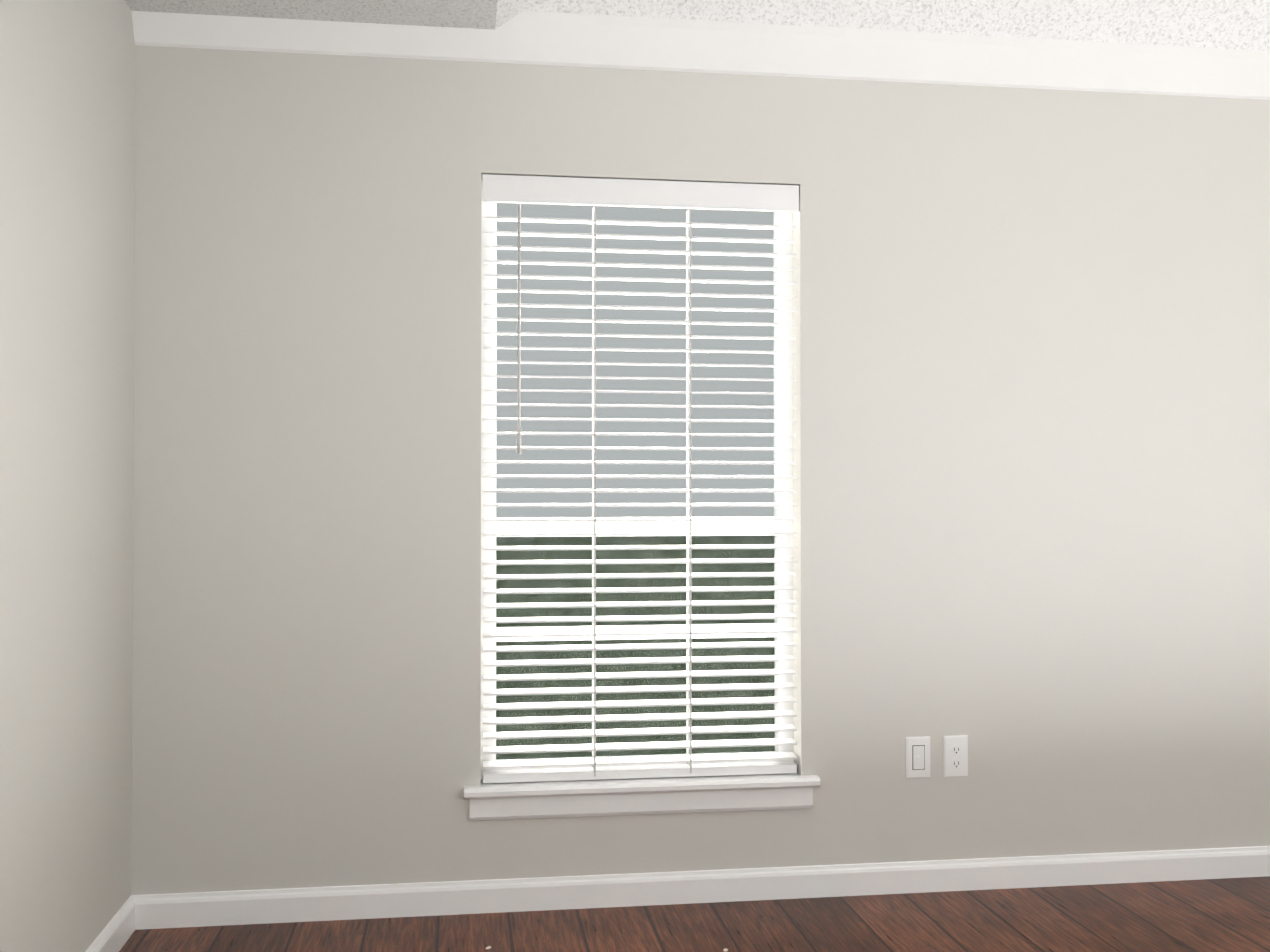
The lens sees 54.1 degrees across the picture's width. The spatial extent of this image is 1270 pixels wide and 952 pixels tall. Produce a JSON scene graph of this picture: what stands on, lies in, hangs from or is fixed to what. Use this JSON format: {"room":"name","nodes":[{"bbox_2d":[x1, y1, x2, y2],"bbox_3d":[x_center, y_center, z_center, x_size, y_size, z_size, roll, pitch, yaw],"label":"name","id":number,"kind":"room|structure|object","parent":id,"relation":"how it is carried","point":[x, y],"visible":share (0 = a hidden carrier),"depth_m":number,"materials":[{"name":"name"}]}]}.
{"room":"empty room","nodes":[
{"label":"empty room","id":0,"kind":"room"},
{"bbox_2d":[0,0,135,951],"bbox_3d":[-1.138,-0.040,1.374,0.140,2.440,3.930,0,-1,-8],"label":"wall","id":1,"kind":"structure","parent":0,"point":[67,165],"depth_m":2.76,"materials":[{"name":"white paint"}]},
{"bbox_2d":[85,895,140,951],"bbox_3d":[-1.061,1.136,1.369,0.014,0.088,3.870,0,-1,-8],"label":"baseboard","id":2,"kind":"structure","parent":1,"relation":"attached to","point":[116,933],"depth_m":3.17,"materials":[{"name":"white wood"}]},
{"bbox_2d":[119,876,1269,951],"bbox_3d":[1.754,1.235,1.766,5.980,0.100,4.210,0,-1,-8],"label":"floor","id":3,"kind":"structure","parent":0,"point":[1220,915],"depth_m":3.32,"materials":[{"name":"laminate"}]},
{"bbox_2d":[124,0,1269,50],"bbox_3d":[1.754,-1.794,1.806,5.980,1.079,4.210,0,-1,-8],"label":"ceiling","id":4,"kind":"structure","parent":0,"point":[1236,24],"depth_m":3.51,"materials":[{"name":"white paint"}]},
{"bbox_2d":[131,45,1269,894],"bbox_3d":[1.469,-0.008,3.797,5.980,2.440,0.140,0,-1,-8],"label":"wall","id":5,"kind":"structure","parent":0,"point":[1031,441],"depth_m":3.59,"materials":[{"name":"white paint"}]},
{"bbox_2d":[481,180,792,778],"bbox_3d":[0.009,0.009,3.631,0.916,1.708,0.050,0,-1,-8],"label":"window","id":6,"kind":"structure","parent":5,"relation":"in","point":[490,209],"depth_m":3.62,"materials":[{"name":"white plastic"}]},
{"bbox_2d":[496,535,774,758],"bbox_3d":[0.007,0.496,3.643,0.824,0.641,0.002,0,-1,-8],"label":"greenery","id":7,"kind":"object","parent":6,"relation":"in","point":[675,553],"depth_m":3.64,"materials":[{"name":"green plant"}]},
{"bbox_2d":[482,174,798,782],"bbox_3d":[0.020,0.008,3.555,0.910,1.700,0.070,0,-1,-8],"label":"window blind","id":8,"kind":"object","parent":6,"relation":"attached to","point":[594,192],"visible":0.96,"depth_m":3.54,"materials":[{"name":"white plastic"}]},
{"bbox_2d":[464,773,819,820],"bbox_3d":[0.021,0.908,3.538,1.006,0.092,0.135,0,-1,-8],"label":"window sill","id":9,"kind":"structure","parent":5,"relation":"attached to","point":[568,798],"depth_m":3.49,"materials":[{"name":"white wood"}]},
{"bbox_2d":[131,11,1269,99],"bbox_3d":[1.484,-1.215,3.707,5.700,0.122,0.075,0,-1,-8],"label":"trim","id":10,"kind":"structure","parent":5,"relation":"attached to","point":[600,41],"depth_m":3.54,"materials":[{"name":"white paint"}]},
{"bbox_2d":[141,846,1269,928],"bbox_3d":[1.479,1.167,3.706,5.700,0.088,0.014,0,-1,-8],"label":"baseboard","id":11,"kind":"structure","parent":5,"relation":"attached to","point":[203,909],"depth_m":3.51,"materials":[{"name":"white wood"}]},
{"bbox_2d":[906,736,929,777],"bbox_3d":[0.826,0.820,3.618,0.074,0.118,0.014,0,-1,-8],"label":"light switch","id":12,"kind":"object","parent":5,"relation":"attached to","point":[917,757],"visible":1,"depth_m":3.62,"materials":[{"name":"white plastic"}]},
{"bbox_2d":[943,735,967,776],"bbox_3d":[0.939,0.820,3.637,0.074,0.118,0.008,0,-1,-8],"label":"electrical outlet","id":13,"kind":"object","parent":5,"relation":"attached to","point":[955,755],"visible":1,"depth_m":3.63,"materials":[{"name":"white plastic"}]},
{"label":"outside","id":14,"kind":"structure","parent":0,"visible":0},
{"bbox_2d":[496,203,773,758],"bbox_3d":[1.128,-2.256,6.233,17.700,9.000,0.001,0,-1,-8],"label":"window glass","id":15,"kind":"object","parent":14,"point":[674,215],"depth_m":6.05,"materials":[{"name":"clear glass"}]}
]}

